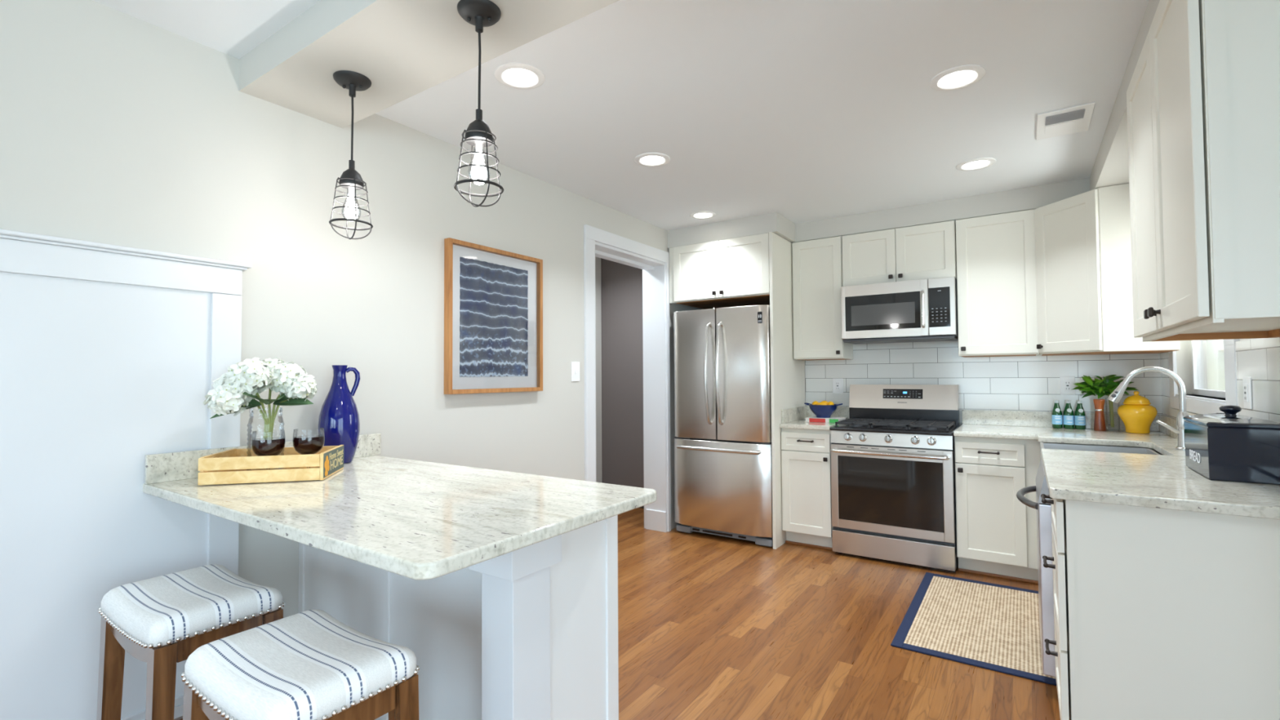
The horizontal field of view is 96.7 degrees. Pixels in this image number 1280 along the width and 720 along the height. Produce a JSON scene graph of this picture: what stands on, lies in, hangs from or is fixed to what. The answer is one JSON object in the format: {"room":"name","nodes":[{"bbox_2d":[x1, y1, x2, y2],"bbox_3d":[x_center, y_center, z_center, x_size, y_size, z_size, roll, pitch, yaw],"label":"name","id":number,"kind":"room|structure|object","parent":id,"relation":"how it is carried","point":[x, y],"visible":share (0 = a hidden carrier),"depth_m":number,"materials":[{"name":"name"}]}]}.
{"room":"kitchen","nodes":[
{"label":"kitchen","id":0,"kind":"room"},
{"bbox_2d":[0,0,698,617],"bbox_3d":[-1.722,0.095,1.915,0.200,2.440,8.450,-1,-2,34],"label":"wall","id":1,"kind":"structure","parent":0,"point":[119,128],"depth_m":2.26,"materials":[{"name":"grey paint"}]},
{"bbox_2d":[0,228,252,719],"bbox_3d":[-2.657,0.440,0.296,0.045,1.672,4.336,-1,-2,34],"label":"wainscoting","id":2,"kind":"structure","parent":1,"relation":"attached to","point":[111,355],"depth_m":1.75,"materials":[{"name":"white paint"}]},
{"bbox_2d":[120,695,183,719],"bbox_3d":[-2.608,1.190,0.354,0.018,0.175,4.515,-1,-2,34],"label":"baseboard","id":3,"kind":"structure","parent":1,"relation":"attached to","point":[179,702],"depth_m":1.91,"materials":[{"name":"white paint"}]},
{"bbox_2d":[239,0,618,128],"bbox_3d":[0.522,-1.106,0.995,4.600,0.120,0.390,-1,-2,34],"label":"soffit","id":4,"kind":"object","parent":1,"relation":"attached to","point":[406,48],"depth_m":1.87,"materials":[{"name":"grey paint"}]},
{"bbox_2d":[328,70,373,239],"bbox_3d":[-1.030,-0.719,2.033,0.141,0.576,0.141,-1,-2,34],"label":"pendant lamp","id":5,"kind":"object","parent":4,"relation":"hanging from","point":[350,179],"visible":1,"depth_m":2.02,"materials":[{"name":"black metal"}]},
{"bbox_2d":[453,0,503,207],"bbox_3d":[-0.468,-0.733,1.654,0.141,0.576,0.141,-1,-2,34],"label":"pendant lamp","id":6,"kind":"object","parent":4,"relation":"hanging from","point":[481,14],"visible":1,"depth_m":1.64,"materials":[{"name":"black metal"}]},
{"bbox_2d":[444,237,542,394],"bbox_3d":[-0.778,-0.213,3.109,0.040,0.780,0.665,-1,-2,34],"label":"framed print","id":7,"kind":"object","parent":1,"relation":"attached to","point":[493,297],"visible":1,"depth_m":3.08,"materials":[{"name":"blue paper"}]},
{"bbox_2d":[571,361,579,381],"bbox_3d":[-0.410,0.075,3.666,0.018,0.126,0.080,-1,-2,34],"label":"light switch","id":8,"kind":"object","parent":1,"relation":"attached to","point":[575,365],"visible":1,"depth_m":3.66,"materials":[{"name":"white plastic"}]},
{"bbox_2d":[583,224,671,532],"bbox_3d":[-0.147,0.242,4.236,0.230,2.255,1.065,-1,-2,34],"label":"door frame","id":9,"kind":"structure","parent":1,"relation":"in","point":[654,263],"depth_m":4.59,"materials":[{"name":"white paint"}]},
{"bbox_2d":[595,256,601,482],"bbox_3d":[-1.153,0.167,4.635,0.100,2.440,2.600,-1,-2,34],"label":"wall","id":10,"kind":"structure","parent":0,"point":[597,260],"depth_m":5.65,"materials":[{"name":"grey paint"}]},
{"bbox_2d":[93,0,1148,230],"bbox_3d":[-0.197,-1.194,0.915,5.900,0.060,8.450,-1,-2,34],"label":"ceiling","id":11,"kind":"structure","parent":0,"point":[802,111],"depth_m":2.43,"materials":[{"name":"white paint"}]},
{"bbox_2d":[494,62,545,88],"bbox_3d":[-0.475,-1.121,2.254,0.196,0.008,0.196,-1,-2,34],"label":"recessed light","id":12,"kind":"object","parent":11,"relation":"in","point":[514,75],"visible":1,"depth_m":2.24,"materials":[{"name":"white plastic"}]},
{"bbox_2d":[634,152,670,166],"bbox_3d":[0.068,-1.099,3.130,0.196,0.008,0.196,-1,-2,34],"label":"recessed light","id":13,"kind":"object","parent":11,"relation":"in","point":[647,159],"visible":1,"depth_m":3.12,"materials":[{"name":"white"}]},
{"bbox_2d":[689,210,716,218],"bbox_3d":[0.467,-1.072,4.210,0.196,0.008,0.196,-1,-2,34],"label":"recessed light","id":14,"kind":"object","parent":11,"relation":"in","point":[701,214],"visible":1,"depth_m":4.20,"materials":[{"name":"white"}]},
{"bbox_2d":[929,64,985,90],"bbox_3d":[1.276,-1.131,2.288,0.196,0.008,0.196,-1,-2,34],"label":"recessed light","id":15,"kind":"object","parent":11,"relation":"in","point":[962,76],"visible":1,"depth_m":2.28,"materials":[{"name":"white"}]},
{"bbox_2d":[955,157,995,170],"bbox_3d":[1.905,-1.109,3.228,0.196,0.008,0.196,-1,-2,34],"label":"recessed light","id":16,"kind":"object","parent":11,"relation":"in","point":[978,163],"visible":1,"depth_m":3.21,"materials":[{"name":"white"}]},
{"bbox_2d":[1035,102,1095,140],"bbox_3d":[2.004,-1.121,2.692,0.210,0.014,0.340,-1,-2,34],"label":"ceiling vent","id":17,"kind":"object","parent":11,"relation":"in","point":[1077,118],"visible":1,"depth_m":2.67,"materials":[{"name":"white plastic"}]},
{"bbox_2d":[600,257,644,488],"bbox_3d":[-0.025,0.184,5.503,1.000,2.440,0.100,-1,-2,34],"label":"door","id":18,"kind":"structure","parent":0,"point":[621,285],"depth_m":5.54,"materials":[{"name":"grey paint"}]},
{"bbox_2d":[617,507,1060,719],"bbox_3d":[-0.181,1.305,0.846,5.900,0.060,8.450,-1,-2,34],"label":"floor","id":19,"kind":"structure","parent":0,"point":[711,627],"depth_m":2.69,"materials":[{"name":"brown wood"}]},
{"bbox_2d":[96,564,285,719],"bbox_3d":[-1.272,0.974,1.611,0.454,0.658,0.319,-1,-2,34],"label":"bar stool","id":20,"kind":"object","parent":19,"relation":"on","point":[160,621],"visible":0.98,"depth_m":1.53,"materials":[{"name":"fabric"}]},
{"bbox_2d":[100,564,282,647],"bbox_3d":[-1.273,0.682,1.619,0.440,0.074,0.304,-1,-2,34],"label":"seat cushion","id":21,"kind":"object","parent":20,"relation":"on","point":[187,608],"depth_m":1.54,"materials":[{"name":"fabric"}]},
{"bbox_2d":[180,609,420,719],"bbox_3d":[-0.746,0.961,1.250,0.454,0.658,0.319,-1,-2,34],"label":"bar stool","id":22,"kind":"object","parent":19,"relation":"on","point":[310,664],"visible":1,"depth_m":1.20,"materials":[{"name":"white fabric"}]},
{"bbox_2d":[297,515,618,719],"bbox_3d":[-0.732,0.871,1.946,1.373,0.876,0.504,-1,-2,34],"label":"base cabinet","id":23,"kind":"object","parent":19,"relation":"on","point":[531,632],"visible":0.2,"depth_m":1.68,"materials":[{"name":"white paint"}]},
{"bbox_2d":[142,433,657,580],"bbox_3d":[-0.783,0.365,1.784,1.491,0.126,0.815,-1,-2,34],"label":"countertop","id":24,"kind":"structure","parent":23,"relation":"on","point":[418,520],"depth_m":1.52,"materials":[{"name":"white stone"}]},
{"bbox_2d":[197,444,343,485],"bbox_3d":[-1.253,0.358,1.965,0.363,0.089,0.245,0,-2,-13],"label":"wooden crate","id":25,"kind":"object","parent":24,"relation":"on","point":[229,466],"visible":1,"depth_m":1.86,"materials":[{"name":"brown wood"}]},
{"bbox_2d":[246,407,284,470],"bbox_3d":[-1.317,0.282,2.004,0.111,0.226,0.111,-1,-2,34],"label":"jar","id":26,"kind":"object","parent":25,"relation":"on","point":[251,410],"visible":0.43,"depth_m":2.00,"materials":[{"name":"clear glass"}]},
{"bbox_2d":[202,356,317,437],"bbox_3d":[-1.317,0.156,1.987,0.332,0.338,0.181,1,-2,-33],"label":"hydrangea bouquet","id":27,"kind":"object","parent":26,"relation":"in","point":[236,391],"visible":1,"depth_m":1.96,"materials":[{"name":"white plant"}]},
{"bbox_2d":[251,429,285,469],"bbox_3d":[-1.245,0.315,1.907,0.097,0.154,0.097,-1,-2,34],"label":"wine glass","id":28,"kind":"object","parent":25,"relation":"in","point":[263,446],"visible":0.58,"depth_m":1.88,"materials":[{"name":"red"}]},
{"bbox_2d":[251,429,285,456],"bbox_3d":[-1.246,0.284,1.908,0.097,0.092,0.097,-1,-2,34],"label":"bowl","id":29,"kind":"object","parent":28,"relation":"on","point":[263,446],"depth_m":1.88,"materials":[{"name":"clear glass"}]},
{"bbox_2d":[292,427,324,467],"bbox_3d":[-1.148,0.316,1.972,0.097,0.154,0.097,-1,-2,34],"label":"wine glass","id":30,"kind":"object","parent":25,"relation":"in","point":[308,444],"visible":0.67,"depth_m":1.95,"materials":[{"name":"red"}]},
{"bbox_2d":[292,427,324,454],"bbox_3d":[-1.148,0.285,1.972,0.097,0.092,0.097,-1,-2,34],"label":"bowl","id":31,"kind":"object","parent":30,"relation":"on","point":[308,444],"depth_m":1.94,"materials":[{"name":"clear glass"}]},
{"bbox_2d":[324,455,329,475],"bbox_3d":[-1.057,0.357,1.922,0.001,0.068,0.054,0,-2,-13],"label":"flower","id":32,"kind":"object","parent":25,"relation":"on","point":[326,458],"depth_m":1.92,"materials":[{"name":"paint"}]},
{"bbox_2d":[317,364,359,463],"bbox_3d":[-1.207,0.217,2.284,0.149,0.391,0.149,-1,-2,34],"label":"jug","id":33,"kind":"object","parent":24,"relation":"on","point":[339,415],"visible":0.84,"depth_m":2.25,"materials":[{"name":"blue ceramic"}]},
{"bbox_2d":[673,304,773,546],"bbox_3d":[0.759,0.490,4.569,0.810,1.758,0.800,-1,-2,34],"label":"refrigerator","id":34,"kind":"object","parent":19,"relation":"on","point":[723,463],"visible":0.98,"depth_m":4.28,"materials":[{"name":"grey metal"}]},
{"bbox_2d":[768,231,805,549],"bbox_3d":[1.156,0.219,4.410,0.022,2.294,0.710,-1,-2,34],"label":"panel","id":35,"kind":"object","parent":19,"relation":"on","point":[787,374],"visible":0.56,"depth_m":4.22,"materials":[{"name":"white paint"}]},
{"bbox_2d":[781,427,833,547],"bbox_3d":[1.347,0.932,4.318,0.362,0.860,0.632,-1,-2,34],"label":"base cabinet","id":36,"kind":"object","parent":19,"relation":"on","point":[806,454],"visible":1,"depth_m":4.09,"materials":[{"name":"white paint"}]},
{"bbox_2d":[779,405,849,430],"bbox_3d":[1.349,0.436,4.339,0.364,0.134,0.614,-1,-2,34],"label":"countertop","id":37,"kind":"structure","parent":36,"relation":"on","point":[791,418],"depth_m":4.31,"materials":[{"name":"white stone"}]},
{"bbox_2d":[804,416,846,422],"bbox_3d":[1.420,0.455,4.352,0.250,0.029,0.231,-1,-2,34],"label":"cookbook","id":38,"kind":"object","parent":37,"relation":"on","point":[812,419],"visible":0.86,"depth_m":4.27,"materials":[{"name":"white paper"}]},
{"bbox_2d":[804,402,842,417],"bbox_3d":[1.409,0.386,4.374,0.243,0.111,0.219,0,-2,-7],"label":"bowl","id":39,"kind":"object","parent":38,"relation":"on","point":[820,411],"visible":0.96,"depth_m":4.30,"materials":[{"name":"blue ceramic"}]},
{"bbox_2d":[817,401,826,404],"bbox_3d":[1.390,0.346,4.346,0.059,0.053,0.059,0,-2,-17],"label":"lemon","id":40,"kind":"object","parent":39,"relation":"in","point":[821,402],"visible":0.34,"depth_m":4.33,"materials":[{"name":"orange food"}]},
{"bbox_2d":[785,540,832,551],"bbox_3d":[1.236,1.349,4.134,0.368,0.018,0.017,-1,-2,34],"label":"trim","id":41,"kind":"structure","parent":19,"relation":"on","point":[786,541],"depth_m":4.13,"materials":[{"name":"brown wood"}]},
{"bbox_2d":[829,384,959,572],"bbox_3d":[1.784,0.764,3.968,0.754,1.172,0.637,-1,-2,34],"label":"gas range","id":42,"kind":"object","parent":19,"relation":"on","point":[893,490],"visible":1,"depth_m":3.79,"materials":[{"name":"grey metal"}]},
{"bbox_2d":[829,424,959,435],"bbox_3d":[1.779,0.475,3.971,0.754,0.026,0.530,-1,-2,34],"label":"cooktop","id":43,"kind":"object","parent":42,"relation":"in","point":[846,429],"depth_m":3.79,"materials":[{"name":"black metal"}]},
{"bbox_2d":[890,572,1056,685],"bbox_3d":[1.758,1.315,2.899,0.687,0.008,1.147,-1,-2,34],"label":"kitchen rug","id":44,"kind":"object","parent":19,"relation":"on","point":[993,627],"visible":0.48,"depth_m":2.80,"materials":[{"name":"wicker"}]},
{"bbox_2d":[958,568,1038,584],"bbox_3d":[2.229,1.324,3.464,0.512,0.018,0.017,-1,-2,34],"label":"trim","id":45,"kind":"structure","parent":19,"relation":"on","point":[1006,577],"depth_m":3.48,"materials":[{"name":"brown wood"}]},
{"bbox_2d":[954,435,1045,581],"bbox_3d":[2.355,0.907,3.638,0.542,0.860,0.632,-1,-2,34],"label":"base cabinet","id":46,"kind":"object","parent":19,"relation":"on","point":[997,532],"visible":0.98,"depth_m":3.45,"materials":[{"name":"white paint"}]},
{"bbox_2d":[1016,456,1055,677],"bbox_3d":[1.958,0.873,2.294,0.724,0.858,0.603,-1,-2,34],"label":"dishwasher","id":47,"kind":"object","parent":19,"relation":"on","point":[1046,602],"visible":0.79,"depth_m":2.20,"materials":[{"name":"grey metal"}]},
{"bbox_2d":[1040,493,1279,719],"bbox_3d":[1.691,0.861,1.822,0.648,0.860,0.468,-1,-2,34],"label":"base cabinet","id":48,"kind":"object","parent":19,"relation":"on","point":[1059,558],"depth_m":1.66,"materials":[{"name":"white paint"}]},
{"bbox_2d":[953,409,1279,519],"bbox_3d":[2.052,0.387,2.743,1.063,0.134,2.476,-1,-2,34],"label":"countertop","id":49,"kind":"structure","parent":48,"relation":"on","point":[1165,481],"depth_m":2.07,"materials":[{"name":"white stone"}]},
{"bbox_2d":[1051,400,1062,428],"bbox_3d":[2.711,0.353,3.699,0.056,0.182,0.058,-1,-2,34],"label":"water bottle","id":50,"kind":"object","parent":49,"relation":"on","point":[1056,415],"visible":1,"depth_m":3.68,"materials":[{"name":"green glass"}]},
{"bbox_2d":[1062,400,1074,429],"bbox_3d":[2.760,0.351,3.664,0.056,0.182,0.058,-1,-2,34],"label":"water bottle","id":51,"kind":"object","parent":49,"relation":"on","point":[1068,415],"visible":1,"depth_m":3.65,"materials":[{"name":"green glass"}]},
{"bbox_2d":[1074,400,1085,429],"bbox_3d":[2.803,0.350,3.625,0.056,0.182,0.058,-1,-2,34],"label":"water bottle","id":52,"kind":"object","parent":49,"relation":"on","point":[1079,415],"visible":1,"depth_m":3.61,"materials":[{"name":"green glass"}]},
{"bbox_2d":[1093,399,1106,431],"bbox_3d":[2.853,0.340,3.533,0.060,0.195,0.060,-1,-2,34],"label":"pepper mill","id":53,"kind":"object","parent":49,"relation":"on","point":[1100,421],"visible":1,"depth_m":3.51,"materials":[{"name":"brown wood"}]},
{"bbox_2d":[1040,442,1159,457],"bbox_3d":[2.281,0.551,2.828,0.465,0.197,0.602,-1,-2,34],"label":"sink","id":54,"kind":"object","parent":49,"relation":"in","point":[1042,446],"visible":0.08,"depth_m":3.05,"materials":[{"name":"silver metal"}]},
{"bbox_2d":[1105,397,1119,431],"bbox_3d":[2.942,0.338,3.542,0.070,0.200,0.070,-1,-2,34],"label":"glass vase","id":55,"kind":"object","parent":49,"relation":"on","point":[1106,413],"visible":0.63,"depth_m":3.57,"materials":[{"name":"glass"}]},
{"bbox_2d":[1071,374,1137,426],"bbox_3d":[2.878,0.254,3.519,0.332,0.326,0.202,-1,-2,34],"label":"leafy greens","id":56,"kind":"object","parent":55,"relation":"in","point":[1106,386],"visible":0.88,"depth_m":3.53,"materials":[{"name":"green plant"}]},
{"bbox_2d":[1117,391,1157,433],"bbox_3d":[2.961,0.309,3.390,0.181,0.248,0.181,-1,-2,34],"label":"ginger jar","id":57,"kind":"object","parent":49,"relation":"on","point":[1137,415],"visible":1,"depth_m":3.34,"materials":[{"name":"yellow ceramic"}]},
{"bbox_2d":[1107,366,1188,450],"bbox_3d":[2.415,0.224,2.702,0.300,0.387,0.071,-1,-2,34],"label":"kitchen faucet","id":58,"kind":"object","parent":49,"relation":"on","point":[1116,396],"visible":0.85,"depth_m":2.65,"materials":[{"name":"silver metal"}]},
{"bbox_2d":[1182,404,1279,484],"bbox_3d":[2.049,0.278,1.971,0.186,0.243,0.334,-1,-2,34],"label":"bread box","id":59,"kind":"object","parent":49,"relation":"on","point":[1228,446],"visible":1,"depth_m":1.85,"materials":[{"name":"black metal"}]},
{"bbox_2d":[804,340,1162,454],"bbox_3d":[1.995,0.139,4.362,3.225,2.440,0.132,-1,-2,34],"label":"tile backsplash","id":60,"kind":"structure","parent":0,"point":[1011,383],"depth_m":4.00,"materials":[{"name":"white tile"}]},
{"bbox_2d":[669,232,769,309],"bbox_3d":[0.775,-0.690,4.673,0.861,0.457,0.735,-1,-2,34],"label":"upper cabinet","id":61,"kind":"object","parent":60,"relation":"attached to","point":[735,272],"visible":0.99,"depth_m":4.39,"materials":[{"name":"white paint"}]},
{"bbox_2d":[791,235,853,360],"bbox_3d":[1.431,-0.466,4.474,0.378,0.926,0.334,-1,-2,34],"label":"upper cabinet","id":62,"kind":"object","parent":60,"relation":"attached to","point":[817,264],"visible":0.94,"depth_m":4.36,"materials":[{"name":"white paint"}]},
{"bbox_2d":[832,377,843,393],"bbox_3d":[1.582,0.207,4.554,0.080,0.120,0.010,-1,-2,34],"label":"wall outlet","id":63,"kind":"object","parent":60,"relation":"attached to","point":[837,384],"visible":1,"depth_m":4.55,"materials":[{"name":"white plastic"}]},
{"bbox_2d":[835,381,839,390],"bbox_3d":[1.581,0.207,4.552,0.034,0.068,0.003,-1,-2,34],"label":"receptacle","id":64,"kind":"object","parent":63,"relation":"attached to","point":[837,383],"depth_m":4.55,"materials":[{"name":"white plastic"}]},
{"bbox_2d":[667,177,1089,248],"bbox_3d":[1.711,-1.016,4.091,3.105,0.143,0.705,-1,-2,34],"label":"soffit","id":65,"kind":"object","parent":60,"relation":"attached to","point":[1038,196],"depth_m":4.11,"materials":[{"name":"grey paint"}]},
{"bbox_2d":[841,220,956,286],"bbox_3d":[1.898,-0.741,4.166,0.744,0.398,0.334,-1,-2,34],"label":"upper cabinet","id":66,"kind":"object","parent":60,"relation":"attached to","point":[928,251],"visible":0.89,"depth_m":4.03,"materials":[{"name":"white paint"}]},
{"bbox_2d":[840,276,958,344],"bbox_3d":[1.879,-0.339,4.118,0.737,0.410,0.414,-1,-2,34],"label":"microwave","id":67,"kind":"object","parent":66,"relation":"attached to","point":[920,310],"visible":0.98,"depth_m":3.96,"materials":[{"name":"grey metal"}]},
{"bbox_2d":[931,289,946,322],"bbox_3d":[2.008,-0.362,3.822,0.088,0.212,0.001,-1,-2,34],"label":"control panel","id":68,"kind":"object","parent":67,"relation":"attached to","point":[939,297],"depth_m":3.82,"materials":[{"name":"grey plastic"}]},
{"bbox_2d":[955,208,1039,357],"bbox_3d":[2.396,-0.490,3.823,0.446,0.926,0.334,-1,-2,34],"label":"upper cabinet","id":69,"kind":"object","parent":60,"relation":"attached to","point":[996,255],"visible":0.96,"depth_m":3.71,"materials":[{"name":"white paint"}]},
{"bbox_2d":[1059,376,1075,395],"bbox_3d":[2.803,0.168,3.730,0.080,0.120,0.010,-1,-2,34],"label":"wall outlet","id":70,"kind":"object","parent":60,"relation":"attached to","point":[1066,383],"visible":1,"depth_m":3.73,"materials":[{"name":"white plastic"}]},
{"bbox_2d":[1064,380,1071,391],"bbox_3d":[2.802,0.168,3.729,0.034,0.068,0.003,-1,-2,34],"label":"receptacle","id":71,"kind":"object","parent":70,"relation":"attached to","point":[1067,383],"depth_m":3.73,"materials":[{"name":"white plastic"}]},
{"bbox_2d":[1034,182,1180,355],"bbox_3d":[2.755,-0.503,3.428,0.618,0.927,0.590,-1,-2,34],"label":"upper cabinet","id":72,"kind":"object","parent":60,"relation":"attached to","point":[1083,244],"visible":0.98,"depth_m":3.26,"materials":[{"name":"white paint"}]},
{"bbox_2d":[1160,337,1279,422],"bbox_3d":[2.302,0.072,2.053,0.132,2.440,3.380,-1,-2,34],"label":"wall","id":73,"kind":"structure","parent":0,"point":[1259,358],"depth_m":2.08,"materials":[{"name":"white tile"}]},
{"bbox_2d":[1089,0,1159,190],"bbox_3d":[2.018,-1.074,2.083,0.349,0.143,3.088,-1,-2,34],"label":"soffit","id":74,"kind":"object","parent":73,"relation":"attached to","point":[1111,165],"depth_m":2.61,"materials":[{"name":"grey paint"}]},
{"bbox_2d":[1126,0,1279,342],"bbox_3d":[1.675,-0.544,1.612,0.381,0.932,0.932,-1,-2,34],"label":"upper cabinet","id":75,"kind":"object","parent":73,"relation":"attached to","point":[1203,91],"visible":1,"depth_m":1.31,"materials":[{"name":"white paint"}]},
{"bbox_2d":[1168,338,1239,414],"bbox_3d":[2.734,-0.327,2.730,0.116,1.170,1.230,-1,-2,34],"label":"window","id":76,"kind":"structure","parent":73,"relation":"in","point":[1214,372],"depth_m":2.81,"materials":[{"name":"white paint"}]},
{"bbox_2d":[1242,377,1252,409],"bbox_3d":[2.265,0.123,2.124,0.010,0.120,0.080,-1,-2,34],"label":"wall outlet","id":77,"kind":"object","parent":73,"relation":"attached to","point":[1247,389],"visible":1,"depth_m":2.11,"materials":[{"name":"white plastic"}]},
{"bbox_2d":[1243,383,1248,402],"bbox_3d":[2.264,0.123,2.126,0.003,0.068,0.034,-1,-2,34],"label":"receptacle","id":78,"kind":"object","parent":77,"relation":"attached to","point":[1245,385],"depth_m":2.12,"materials":[{"name":"white plastic"}]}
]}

